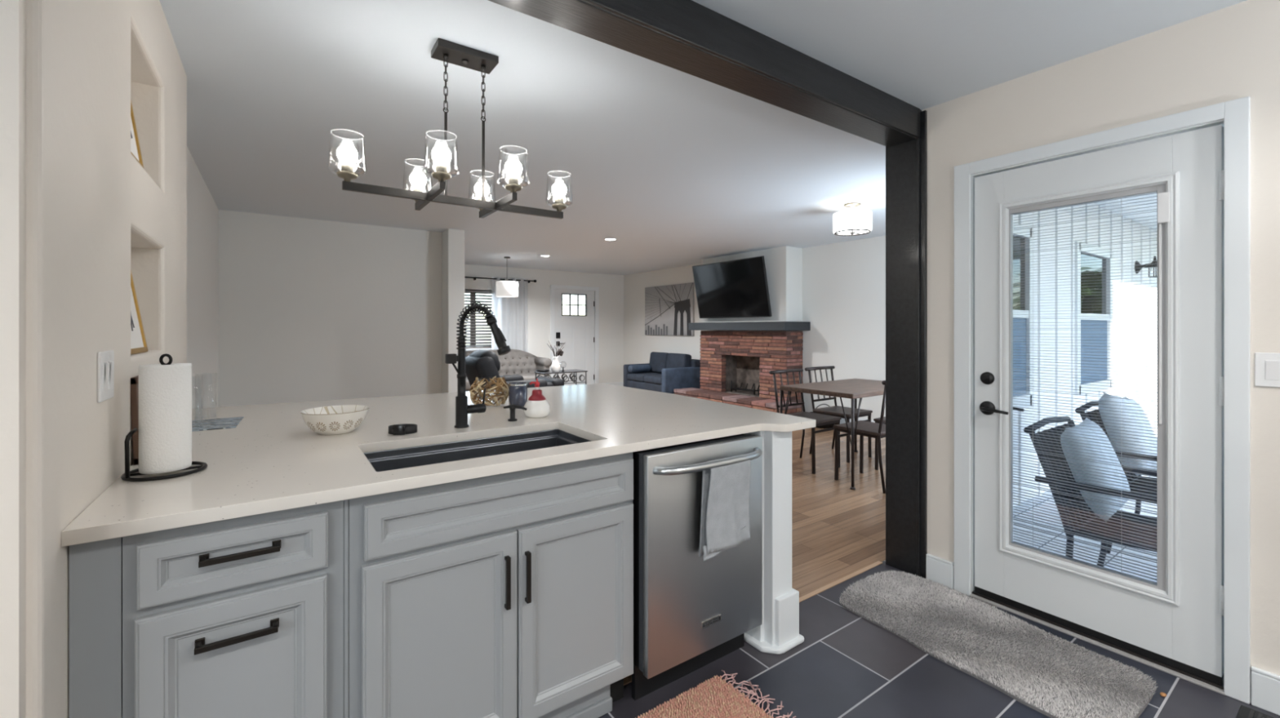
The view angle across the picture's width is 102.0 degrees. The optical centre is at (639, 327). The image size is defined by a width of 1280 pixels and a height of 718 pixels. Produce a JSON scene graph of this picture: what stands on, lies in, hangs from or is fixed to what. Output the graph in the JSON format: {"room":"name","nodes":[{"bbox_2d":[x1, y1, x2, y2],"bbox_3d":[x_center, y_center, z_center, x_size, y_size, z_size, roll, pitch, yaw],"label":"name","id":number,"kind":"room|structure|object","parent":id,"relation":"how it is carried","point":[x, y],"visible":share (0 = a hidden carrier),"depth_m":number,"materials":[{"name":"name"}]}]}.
{"room":"kitchen","nodes":[
{"label":"kitchen","id":0,"kind":"room"},
{"bbox_2d":[0,0,26,717],"bbox_3d":[-1.922,0.080,0.259,2.148,2.440,0.030,0,0,-35],"label":"wall","id":1,"kind":"structure","parent":0,"point":[12,12],"depth_m":0.86,"materials":[{"name":"beige paint"}]},
{"bbox_2d":[26,0,186,717],"bbox_3d":[-1.626,0.080,1.577,0.185,2.440,1.790,0,0,-35],"label":"wall","id":2,"kind":"structure","parent":0,"point":[95,215],"depth_m":1.11,"materials":[{"name":"beige paint"}]},
{"bbox_2d":[97,350,114,403],"bbox_3d":[-1.264,0.113,1.230,0.010,0.116,0.120,0,0,-35],"label":"light switch","id":3,"kind":"object","parent":2,"relation":"attached to","point":[105,359],"visible":1,"depth_m":1.21,"materials":[{"name":"white plastic"}]},
{"bbox_2d":[130,99,143,168],"bbox_3d":[-1.555,-0.660,1.564,0.057,0.318,0.205,0,0,-35],"label":"picture frame","id":4,"kind":"object","parent":2,"relation":"attached to","point":[135,152],"visible":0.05,"depth_m":1.64,"materials":[{"name":"gold metal"}]},
{"bbox_2d":[130,270,147,355],"bbox_3d":[-1.576,-0.074,1.591,0.060,0.308,0.255,0,0,-35],"label":"picture frame","id":5,"kind":"object","parent":2,"relation":"attached to","point":[138,341],"visible":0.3,"depth_m":1.66,"materials":[{"name":"gold metal"}]},
{"bbox_2d":[186,146,218,408],"bbox_3d":[-3.199,0.080,3.626,0.158,2.440,3.390,0,0,-35],"label":"wall","id":6,"kind":"structure","parent":0,"point":[202,212],"depth_m":3.90,"materials":[{"name":"white paint"}]},
{"bbox_2d":[218,209,464,407],"bbox_3d":[-3.159,0.080,5.540,2.420,2.440,0.420,0,0,-35],"label":"wall partition","id":7,"kind":"structure","parent":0,"point":[310,310],"depth_m":5.54,"materials":[{"name":"white paint"}]},
{"bbox_2d":[464,264,623,383],"bbox_3d":[-3.108,0.080,9.390,6.920,2.440,0.150,0,0,-35],"label":"wall","id":8,"kind":"structure","parent":0,"point":[611,286],"depth_m":10.39,"materials":[{"name":"white paint"}]},
{"bbox_2d":[464,288,491,350],"bbox_3d":[-3.592,-0.130,9.018,2.460,1.140,0.144,0,0,-35],"label":"window","id":9,"kind":"structure","parent":8,"relation":"in","point":[466,290],"depth_m":9.42,"materials":[{"name":"white paint"}]},
{"bbox_2d":[464,289,491,348],"bbox_3d":[-3.590,-0.163,8.998,2.300,1.065,0.060,0,0,-35],"label":"window blind","id":10,"kind":"object","parent":9,"relation":"attached to","point":[473,325],"visible":0.02,"depth_m":9.43,"materials":[{"name":"grey plastic"}]},
{"bbox_2d":[464,276,536,283],"bbox_3d":[-3.336,-0.894,9.079,3.246,0.068,0.096,0,0,-35],"label":"curtain rod","id":11,"kind":"object","parent":8,"relation":"attached to","point":[474,278],"visible":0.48,"depth_m":9.50,"materials":[{"name":"black metal"}]},
{"bbox_2d":[491,276,528,351],"bbox_3d":[-2.427,0.152,9.691,0.700,2.175,0.075,0,0,-35],"label":"curtain","id":12,"kind":"object","parent":11,"relation":"hanging from","point":[510,313],"visible":0.51,"depth_m":9.71,"materials":[{"name":"white fabric"}]},
{"bbox_2d":[554,288,594,386],"bbox_3d":[-1.322,0.259,10.553,0.926,2.062,0.104,0,0,-35],"label":"door","id":13,"kind":"structure","parent":8,"relation":"in","point":[577,331],"depth_m":10.59,"materials":[{"name":"white paint"}]},
{"bbox_2d":[550,284,599,383],"bbox_3d":[-1.315,0.225,10.543,1.100,2.150,0.024,0,0,-35],"label":"door frame","id":14,"kind":"structure","parent":8,"relation":"attached to","point":[553,287],"depth_m":10.66,"materials":[{"name":"white paint"}]},
{"bbox_2d":[605,382,623,386],"bbox_3d":[-0.603,1.234,11.042,0.620,0.131,0.018,0,0,-35],"label":"baseboard","id":15,"kind":"structure","parent":8,"relation":"attached to","point":[618,384],"depth_m":11.12,"materials":[{"name":"white paint"}]},
{"bbox_2d":[159,0,1246,275],"bbox_3d":[-0.435,-1.200,3.846,8.900,0.120,12.300,0,0,-35],"label":"ceiling","id":16,"kind":"structure","parent":0,"point":[677,167],"depth_m":2.73,"materials":[{"name":"white paint"}]},
{"bbox_2d":[328,38,572,218],"bbox_3d":[-0.727,-0.824,2.156,0.981,0.633,0.510,0,0,-35],"label":"chandelier","id":17,"kind":"object","parent":16,"relation":"hanging from","point":[445,51],"visible":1,"depth_m":2.10,"materials":[{"name":"grey metal"}]},
{"bbox_2d":[341,161,353,172],"bbox_3d":[-1.077,-0.586,1.907,0.040,0.040,0.039,0,0,-35],"label":"socket","id":18,"kind":"object","parent":17,"relation":"attached to","point":[346,166],"depth_m":1.89,"materials":[{"name":"gold"}]},
{"bbox_2d":[413,186,422,191],"bbox_3d":[-0.956,-0.586,2.233,0.040,0.040,0.039,0,0,-35],"label":"socket","id":19,"kind":"object","parent":17,"relation":"attached to","point":[419,188],"depth_m":2.22,"materials":[{"name":"gold"}]},
{"bbox_2d":[435,162,447,173],"bbox_3d":[-0.734,-0.586,1.916,0.040,0.040,0.039,0,0,-35],"label":"socket","id":20,"kind":"object","parent":17,"relation":"attached to","point":[441,167],"depth_m":1.90,"materials":[{"name":"gold"}]},
{"bbox_2d":[477,195,486,200],"bbox_3d":[-0.729,-0.586,2.392,0.040,0.040,0.039,0,0,-35],"label":"socket","id":21,"kind":"object","parent":17,"relation":"attached to","point":[479,197],"depth_m":2.37,"materials":[{"name":"gold"}]},
{"bbox_2d":[508,175,518,184],"bbox_3d":[-0.507,-0.586,2.075,0.040,0.040,0.039,0,0,-35],"label":"socket","id":22,"kind":"object","parent":17,"relation":"attached to","point":[513,180],"depth_m":2.06,"materials":[{"name":"gold"}]},
{"bbox_2d":[555,195,563,204],"bbox_3d":[-0.374,-0.586,2.400,0.040,0.040,0.039,0,0,-35],"label":"socket","id":23,"kind":"object","parent":17,"relation":"attached to","point":[558,199],"depth_m":2.38,"materials":[{"name":"gold"}]},
{"bbox_2d":[495,256,518,297],"bbox_3d":[-2.135,-0.820,8.332,0.350,0.640,0.350,0,0,-35],"label":"drum pendant","id":24,"kind":"object","parent":16,"relation":"hanging from","point":[507,288],"visible":1,"depth_m":8.19,"materials":[{"name":"white fabric"}]},
{"bbox_2d":[604,238,617,240],"bbox_3d":[-0.380,-1.136,6.657,0.176,0.006,0.176,0,0,-35],"label":"recessed light","id":25,"kind":"object","parent":16,"relation":"in","point":[606,239],"visible":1,"depth_m":6.67,"materials":[{"name":"white paint"}]},
{"bbox_2d":[488,0,919,146],"bbox_3d":[0.138,-1.064,1.877,3.100,0.154,0.173,0,0,-35],"label":"beam","id":26,"kind":"structure","parent":16,"relation":"attached to","point":[689,37],"depth_m":1.97,"materials":[{"name":"black wood"}]},
{"bbox_2d":[832,202,871,235],"bbox_3d":[1.955,-0.998,4.775,0.334,0.285,0.334,0,0,-35],"label":"ceiling light","id":27,"kind":"object","parent":16,"relation":"attached to","point":[851,222],"visible":1,"depth_m":4.65,"materials":[{"name":"white fabric"}]},
{"bbox_2d":[702,245,802,322],"bbox_3d":[1.681,-0.613,8.025,0.360,1.054,1.740,0,0,-35],"label":"wall","id":28,"kind":"structure","parent":0,"point":[784,264],"depth_m":7.36,"materials":[{"name":"white paint"}]},
{"bbox_2d":[692,255,772,318],"bbox_3d":[1.389,-0.578,7.883,0.291,0.849,1.490,0,0,-35],"label":"television","id":29,"kind":"object","parent":28,"relation":"attached to","point":[737,288],"visible":1,"depth_m":7.76,"materials":[{"name":"black plastic"}]},
{"bbox_2d":[623,235,885,421],"bbox_3d":[1.901,0.080,8.137,0.150,2.440,7.950,0,0,-35],"label":"wall","id":30,"kind":"structure","parent":0,"point":[844,283],"depth_m":7.04,"materials":[{"name":"white paint"}]},
{"bbox_2d":[644,282,693,336],"bbox_3d":[0.535,-0.335,9.921,0.044,0.960,1.480,0,0,-35],"label":"picture","id":31,"kind":"object","parent":30,"relation":"attached to","point":[669,308],"visible":1,"depth_m":9.85,"materials":[{"name":"grey"}]},
{"bbox_2d":[840,417,875,424],"bbox_3d":[3.275,1.234,6.029,0.018,0.131,2.880,0,0,-35],"label":"baseboard","id":32,"kind":"structure","parent":30,"relation":"attached to","point":[842,420],"depth_m":6.77,"materials":[{"name":"white paint"}]},
{"bbox_2d":[598,427,1279,717],"bbox_3d":[-0.394,1.360,3.875,8.800,0.120,12.300,0,0,-35],"label":"floor","id":33,"kind":"structure","parent":0,"point":[846,665],"depth_m":2.02,"materials":[{"name":"tile"}]},
{"bbox_2d":[68,499,348,717],"bbox_3d":[-1.078,0.859,1.376,0.478,0.882,0.630,0,0,-35],"label":"base cabinet","id":34,"kind":"object","parent":33,"relation":"on","point":[245,617],"visible":0.95,"depth_m":1.13,"materials":[{"name":"grey paint"}]},
{"bbox_2d":[348,452,633,717],"bbox_3d":[-0.531,0.859,1.759,0.853,0.882,0.630,0,0,-35],"label":"base cabinet","id":35,"kind":"object","parent":33,"relation":"on","point":[509,595],"visible":0.96,"depth_m":1.49,"materials":[{"name":"grey paint"}]},
{"bbox_2d":[465,349,551,391],"bbox_3d":[-2.617,0.845,8.880,2.270,0.911,0.910,0,0,-35],"label":"tufted sofa","id":36,"kind":"object","parent":33,"relation":"on","point":[525,364],"visible":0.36,"depth_m":9.38,"materials":[{"name":"grey fabric"}]},
{"bbox_2d":[466,377,471,391],"bbox_3d":[-2.943,0.920,8.493,0.970,0.160,0.650,0,0,-35],"label":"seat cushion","id":37,"kind":"object","parent":36,"relation":"on","point":[468,386],"depth_m":8.25,"materials":[{"name":"grey fabric"}]},
{"bbox_2d":[506,373,547,380],"bbox_3d":[-2.141,0.920,9.055,0.970,0.160,0.650,0,0,-35],"label":"coffee table","id":38,"kind":"object","parent":36,"relation":"on","point":[526,376],"depth_m":9.08,"materials":[{"name":"grey glass"}]},
{"bbox_2d":[465,350,564,391],"bbox_3d":[-1.757,0.802,7.254,1.278,0.996,1.000,0,0,-35],"label":"leather recliner","id":39,"kind":"object","parent":33,"relation":"on","point":[481,364],"visible":0.41,"depth_m":6.82,"materials":[{"name":"black leather"}]},
{"bbox_2d":[534,369,587,385],"bbox_3d":[-1.267,0.998,8.330,0.760,0.605,0.380,0,0,-35],"label":"side table","id":40,"kind":"object","parent":33,"relation":"on","point":[571,371],"visible":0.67,"depth_m":8.29,"materials":[{"name":"black metal"}]},
{"bbox_2d":[535,369,550,372],"bbox_3d":[-1.537,0.680,8.201,0.220,0.030,0.220,0,0,-35],"label":"shallow bowl","id":41,"kind":"object","parent":40,"relation":"on","point":[537,371],"visible":1,"depth_m":8.13,"materials":[{"name":"black metal"}]},
{"bbox_2d":[546,341,565,372],"bbox_3d":[-1.321,0.448,8.195,0.274,0.494,0.390,0,0,-6],"label":"vase","id":42,"kind":"object","parent":40,"relation":"on","point":[555,366],"visible":1,"depth_m":8.16,"materials":[{"name":"white ceramic"}]},
{"bbox_2d":[623,351,700,394],"bbox_3d":[0.399,0.878,9.350,0.860,0.846,1.280,0,0,-35],"label":"loveseat","id":43,"kind":"object","parent":33,"relation":"on","point":[668,372],"visible":0.71,"depth_m":9.01,"materials":[{"name":"blue fabric"}]},
{"bbox_2d":[627,364,650,373],"bbox_3d":[-0.010,0.752,9.594,0.440,0.140,0.140,0,0,-35],"label":"bolster pillow","id":44,"kind":"object","parent":43,"relation":"on","point":[633,368],"visible":1,"depth_m":9.52,"materials":[{"name":"blue fabric"}]},
{"bbox_2d":[626,372,662,382],"bbox_3d":[0.169,0.900,9.509,0.655,0.120,0.525,0,0,-35],"label":"seat cushion","id":45,"kind":"object","parent":43,"relation":"on","point":[637,376],"depth_m":9.40,"materials":[{"name":"blue fabric"}]},
{"bbox_2d":[644,374,662,385],"bbox_3d":[0.470,0.900,9.079,0.655,0.120,0.525,0,0,-35],"label":"seat cushion","id":46,"kind":"object","parent":43,"relation":"on","point":[651,380],"depth_m":8.93,"materials":[{"name":"blue fabric"}]},
{"bbox_2d":[648,351,668,373],"bbox_3d":[0.384,0.650,9.659,0.227,0.389,0.516,0,0,-35],"label":"cushion","id":47,"kind":"object","parent":43,"relation":"on","point":[658,361],"depth_m":9.58,"materials":[{"name":"blue fabric"}]},
{"bbox_2d":[666,353,691,368],"bbox_3d":[0.685,0.650,9.230,0.227,0.389,0.516,0,0,-35],"label":"cushion","id":48,"kind":"object","parent":43,"relation":"on","point":[673,360],"depth_m":9.11,"materials":[{"name":"blue fabric"}]},
{"bbox_2d":[631,434,762,700],"bbox_3d":[0.098,0.865,2.113,0.560,0.871,0.690,0,0,-35],"label":"dishwasher","id":49,"kind":"object","parent":33,"relation":"on","point":[690,612],"visible":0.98,"depth_m":1.83,"materials":[{"name":"silver metal"}]},
{"bbox_2d":[698,453,751,561],"bbox_3d":[0.309,0.640,1.871,0.223,0.343,0.054,0,0,-35],"label":"dish towel","id":50,"kind":"object","parent":49,"relation":"hanging from","point":[726,490],"visible":0.95,"depth_m":1.84,"materials":[{"name":"grey fabric"}]},
{"bbox_2d":[635,670,795,717],"bbox_3d":[0.362,1.289,1.532,0.497,0.022,0.758,0,0,-35],"label":"woven rug","id":51,"kind":"object","parent":33,"relation":"on","point":[714,698],"visible":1,"depth_m":1.77,"materials":[{"name":"beige fabric"}]},
{"bbox_2d":[674,321,810,413],"bbox_3d":[1.516,0.608,7.890,0.759,1.385,2.252,0,0,-35],"label":"fireplace","id":52,"kind":"object","parent":33,"relation":"on","point":[737,359],"visible":0.73,"depth_m":7.76,"materials":[{"name":"red brick"}]},
{"bbox_2d":[623,561,882,685],"bbox_3d":[0.109,1.298,2.014,2.990,0.004,0.025,0,0,-35],"label":"trim","id":53,"kind":"structure","parent":33,"relation":"on","point":[628,680],"depth_m":2.62,"materials":[{"name":"beige wood"}]},
{"bbox_2d":[743,431,804,654],"bbox_3d":[0.533,0.858,2.181,0.205,0.884,0.238,0,0,-35],"label":"support column","id":54,"kind":"structure","parent":33,"relation":"on","point":[778,633],"depth_m":2.11,"materials":[{"name":"white paint"}]},
{"bbox_2d":[768,368,841,474],"bbox_3d":[1.569,0.855,4.907,0.471,0.893,0.490,0,0,-35],"label":"dining chair","id":55,"kind":"object","parent":33,"relation":"on","point":[820,420],"visible":0.61,"depth_m":4.94,"materials":[{"name":"brown wood"}]},
{"bbox_2d":[811,404,834,428],"bbox_3d":[2.413,1.152,6.841,0.412,0.296,0.390,0,0,-35],"label":"basket","id":56,"kind":"object","parent":33,"relation":"on","point":[827,426],"visible":0.28,"depth_m":6.67,"materials":[{"name":"black metal"}]},
{"bbox_2d":[779,378,884,490],"bbox_3d":[1.987,0.916,4.807,1.220,0.768,0.764,0,0,-35],"label":"dining table","id":57,"kind":"object","parent":33,"relation":"on","point":[851,388],"visible":0.58,"depth_m":4.53,"materials":[{"name":"brown wood"}]},
{"bbox_2d":[804,365,872,462],"bbox_3d":[2.032,0.855,5.293,0.471,0.893,0.490,0,0,-35],"label":"dining chair","id":58,"kind":"object","parent":33,"relation":"on","point":[836,411],"visible":0.77,"depth_m":5.25,"materials":[{"name":"brown metal"}]},
{"bbox_2d":[833,380,885,493],"bbox_3d":[1.959,0.855,4.350,0.471,0.893,0.490,0,0,-35],"label":"dining chair","id":59,"kind":"object","parent":33,"relation":"on","point":[870,429],"visible":0.67,"depth_m":4.33,"materials":[{"name":"brown metal"}]},
{"bbox_2d":[873,417,885,470],"bbox_3d":[2.446,0.855,4.667,0.471,0.893,0.490,0,0,-35],"label":"dining chair","id":60,"kind":"object","parent":33,"relation":"on","point":[877,420],"visible":0.06,"depth_m":4.74,"materials":[{"name":"brown metal"}]},
{"bbox_2d":[885,109,927,578],"bbox_3d":[1.418,0.080,2.769,0.034,2.440,0.210,0,0,-35],"label":"post","id":61,"kind":"object","parent":33,"relation":"on","point":[906,162],"visible":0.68,"depth_m":2.76,"materials":[{"name":"black wood"}]},
{"bbox_2d":[839,569,1158,717],"bbox_3d":[1.413,1.290,2.203,0.623,0.020,1.070,0,0,-35],"label":"shag rug","id":62,"kind":"object","parent":33,"relation":"on","point":[1052,676],"visible":1,"depth_m":2.07,"materials":[{"name":"grey fabric"}]},
{"bbox_2d":[968,593,1225,695],"bbox_3d":[1.839,1.296,2.176,0.026,0.009,0.827,0,0,-35],"label":"threshold","id":63,"kind":"object","parent":33,"relation":"on","point":[1166,670],"visible":1,"depth_m":2.09,"materials":[{"name":"grey"}]},
{"bbox_2d":[971,590,1223,689],"bbox_3d":[1.917,1.292,2.232,0.169,0.016,0.829,0,0,-35],"label":"threshold","id":64,"kind":"object","parent":33,"relation":"on","point":[1211,683],"visible":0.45,"depth_m":2.10,"materials":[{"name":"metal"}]},
{"bbox_2d":[1160,692,1166,697],"bbox_3d":[1.849,1.296,1.832,0.027,0.008,0.016,0,0,-35],"label":"dry leaf","id":65,"kind":"object","parent":33,"relation":"on","point":[1162,694],"visible":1,"depth_m":1.83,"materials":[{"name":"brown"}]},
{"bbox_2d":[1235,705,1273,717],"bbox_3d":[2.074,1.297,1.675,0.110,0.006,0.185,0,0,-35],"label":"floor vent","id":66,"kind":"object","parent":33,"relation":"in","point":[1244,712],"visible":1,"depth_m":1.74,"materials":[{"name":"black metal"}]},
{"bbox_3d":[-0.485,0.858,1.931,2.080,0.884,0.520,0,0,-35],"label":"peninsula panel","id":67,"kind":"object","parent":33,"relation":"on","visible":0},
{"bbox_2d":[61,383,815,546],"bbox_3d":[-0.680,0.400,2.330,2.227,0.030,1.893,0,0,-35],"label":"countertop","id":68,"kind":"structure","parent":67,"relation":"on","point":[272,461],"depth_m":1.70,"materials":[{"name":"stone"}]},
{"bbox_2d":[130,375,138,465],"bbox_3d":[-1.472,0.263,1.533,0.022,0.245,0.200,0,0,-35],"label":"frame","id":69,"kind":"object","parent":68,"relation":"on","point":[134,380],"visible":0.38,"depth_m":1.45,"materials":[{"name":"brown wood"}]},
{"bbox_2d":[120,353,207,481],"bbox_3d":[-1.256,0.226,1.373,0.170,0.316,0.170,0,0,-35],"label":"paper towel holder","id":70,"kind":"object","parent":68,"relation":"on","point":[125,477],"visible":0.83,"depth_m":1.31,"materials":[{"name":"black metal"}]},
{"bbox_2d":[138,363,191,474],"bbox_3d":[-1.256,0.235,1.373,0.104,0.276,0.104,0,0,-35],"label":"paper towel roll","id":71,"kind":"object","parent":70,"relation":"on","point":[165,391],"visible":0.99,"depth_m":1.33,"materials":[{"name":"white paper"}]},
{"bbox_2d":[191,417,244,431],"bbox_3d":[-1.718,0.384,2.056,0.210,0.003,0.280,0,0,-32],"label":"magazine","id":72,"kind":"object","parent":68,"relation":"on","point":[224,423],"visible":0.56,"depth_m":2.06,"materials":[{"name":"grey paper"}]},
{"bbox_2d":[300,404,368,435],"bbox_3d":[-1.122,0.343,1.912,0.219,0.084,0.219,0,0,-35],"label":"bowl","id":73,"kind":"object","parent":68,"relation":"on","point":[332,420],"visible":1,"depth_m":1.85,"materials":[{"name":"ceramic"}]},
{"bbox_2d":[388,423,417,435],"bbox_3d":[-0.869,0.366,1.897,0.099,0.037,0.085,0,0,-7],"label":"dish","id":74,"kind":"object","parent":68,"relation":"on","point":[406,428],"visible":1,"depth_m":1.87,"materials":[{"name":"black ceramic"}]},
{"bbox_2d":[363,429,591,471],"bbox_3d":[-0.520,0.528,1.754,0.748,0.224,0.421,0,0,-35],"label":"sink","id":75,"kind":"object","parent":68,"relation":"in","point":[409,457],"visible":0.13,"depth_m":1.91,"materials":[{"name":"grey metal"}]},
{"bbox_2d":[445,302,511,428],"bbox_3d":[-0.614,0.143,2.013,0.260,0.484,0.123,0,0,7],"label":"faucet","id":76,"kind":"object","parent":68,"relation":"on","point":[462,409],"visible":1,"depth_m":2.00,"materials":[{"name":"black metal"}]},
{"bbox_2d":[469,376,508,406],"bbox_3d":[-0.747,0.313,2.576,0.192,0.140,0.188,0,0,-35],"label":"candle holder","id":77,"kind":"object","parent":68,"relation":"on","point":[501,385],"visible":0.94,"depth_m":2.52,"materials":[{"name":"beige wicker"}]},
{"bbox_2d":[503,404,526,422],"bbox_3d":[-0.516,0.351,2.148,0.094,0.068,0.038,0,0,5],"label":"soap pump","id":78,"kind":"object","parent":68,"relation":"on","point":[512,407],"visible":1,"depth_m":2.14,"materials":[{"name":"black metal"}]},
{"bbox_2d":[508,382,527,407],"bbox_3d":[-0.598,0.328,2.542,0.091,0.114,0.091,0,0,-35],"label":"candle jar","id":79,"kind":"object","parent":68,"relation":"on","point":[517,391],"visible":0.91,"depth_m":2.50,"materials":[{"name":"blue glass"}]},
{"bbox_2d":[523,378,551,417],"bbox_3d":[-0.447,0.302,2.251,0.116,0.165,0.116,0,0,-35],"label":"soap bottle","id":80,"kind":"object","parent":68,"relation":"on","point":[537,406],"visible":0.99,"depth_m":2.21,"materials":[{"name":"white"}]},
{"bbox_2d":[1013,202,1156,506],"bbox_3d":[4.611,0.095,5.188,7.695,2.710,0.070,0,0,-35],"label":"wall","id":81,"kind":"structure","parent":0,"point":[1148,337],"depth_m":4.62,"materials":[{"name":"white wood"}]},
{"bbox_2d":[1013,222,1034,408],"bbox_3d":[2.660,-0.085,3.794,1.050,1.390,0.045,0,0,-35],"label":"window","id":82,"kind":"structure","parent":81,"relation":"in","point":[1018,310],"depth_m":4.01,"materials":[{"name":"white glass"}]},
{"bbox_2d":[1074,241,1112,395],"bbox_3d":[4.359,-0.085,4.984,1.080,1.390,0.045,0,0,-35],"label":"window","id":83,"kind":"structure","parent":81,"relation":"in","point":[1080,318],"depth_m":4.98,"materials":[{"name":"glass"}]},
{"bbox_2d":[1134,256,1156,277],"bbox_3d":[5.689,-0.670,5.771,0.176,0.250,0.238,0,0,-35],"label":"wall lantern","id":84,"kind":"object","parent":81,"relation":"attached to","point":[1137,264],"visible":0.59,"depth_m":5.80,"materials":[{"name":"black metal"}]},
{"bbox_2d":[1143,256,1156,267],"bbox_3d":[5.707,-0.736,5.745,0.176,0.118,0.176,0,0,-35],"label":"hood","id":85,"kind":"object","parent":84,"relation":"attached to","point":[1148,265],"depth_m":5.74,"materials":[{"name":"black metal"}]},
{"bbox_2d":[1013,475,1156,582],"bbox_3d":[5.999,1.400,3.218,7.680,0.100,4.790,0,0,-35],"label":"floor","id":86,"kind":"structure","parent":0,"point":[1045,492],"depth_m":3.31,"materials":[{"name":"wood"}]},
{"bbox_2d":[1023,416,1156,567],"bbox_3d":[2.377,0.915,2.481,0.605,0.873,0.733,0,0,-35],"label":"patio chair","id":87,"kind":"object","parent":86,"relation":"on","point":[1126,469],"visible":0.34,"depth_m":2.55,"materials":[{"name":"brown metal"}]},
{"bbox_2d":[1060,417,1130,522],"bbox_3d":[2.273,0.690,2.586,0.440,0.414,0.228,0,0,-39],"label":"throw pillow","id":88,"kind":"object","parent":87,"relation":"on","point":[1107,466],"visible":0.69,"depth_m":2.48,"materials":[{"name":"white fabric"}]},
{"bbox_2d":[1075,400,1156,553],"bbox_3d":[3.153,0.915,3.098,0.605,0.873,0.733,0,0,-35],"label":"patio chair","id":89,"kind":"object","parent":86,"relation":"on","point":[1095,402],"visible":0.16,"depth_m":3.23,"materials":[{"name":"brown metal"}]},
{"bbox_2d":[1098,392,1156,475],"bbox_3d":[3.061,0.660,3.230,0.560,0.535,0.258,0,0,-35],"label":"throw pillow","id":90,"kind":"object","parent":89,"relation":"on","point":[1108,399],"visible":0.55,"depth_m":3.11,"materials":[{"name":"white fabric"}]},
{"bbox_2d":[921,0,1279,675],"bbox_3d":[2.668,0.130,1.142,0.150,2.540,4.310,0,0,-35],"label":"wall","id":91,"kind":"structure","parent":0,"point":[1232,52],"depth_m":1.98,"materials":[{"name":"beige paint"}]},
{"bbox_2d":[925,553,954,589],"bbox_3d":[1.522,1.234,2.631,0.018,0.131,0.132,0,0,-35],"label":"baseboard","id":92,"kind":"structure","parent":91,"relation":"attached to","point":[939,570],"depth_m":2.62,"materials":[{"name":"white paint"}]},
{"bbox_2d":[974,124,1223,685],"bbox_3d":[1.879,0.279,2.195,0.168,2.018,0.821,0,0,-35],"label":"door","id":93,"kind":"structure","parent":91,"relation":"in","point":[1176,621],"depth_m":2.06,"materials":[{"name":"white paint"}]},
{"bbox_2d":[954,96,1250,704],"bbox_3d":[1.897,0.250,2.225,0.170,2.100,0.954,0,0,-35],"label":"door frame","id":94,"kind":"structure","parent":91,"relation":"attached to","point":[1235,114],"depth_m":1.83,"materials":[{"name":"white paint"}]},
{"bbox_2d":[1250,666,1279,715],"bbox_3d":[2.930,1.234,0.621,0.018,0.131,2.856,0,0,-35],"label":"baseboard","id":95,"kind":"structure","parent":91,"relation":"attached to","point":[1264,685],"depth_m":1.76,"materials":[{"name":"white paint"}]},
{"bbox_2d":[1254,352,1279,387],"bbox_3d":[2.154,0.143,1.735,0.010,0.116,0.125,0,0,-35],"label":"light switch","id":96,"kind":"object","parent":91,"relation":"attached to","point":[1267,365],"visible":1,"depth_m":1.76,"materials":[{"name":"white plastic"}]},
{"bbox_2d":[1093,192,1156,231],"bbox_3d":[5.360,-1.230,4.131,7.680,0.060,2.620,0,0,-35],"label":"ceiling","id":97,"kind":"structure","parent":0,"point":[1137,215],"depth_m":5.17,"materials":[{"name":"white"}]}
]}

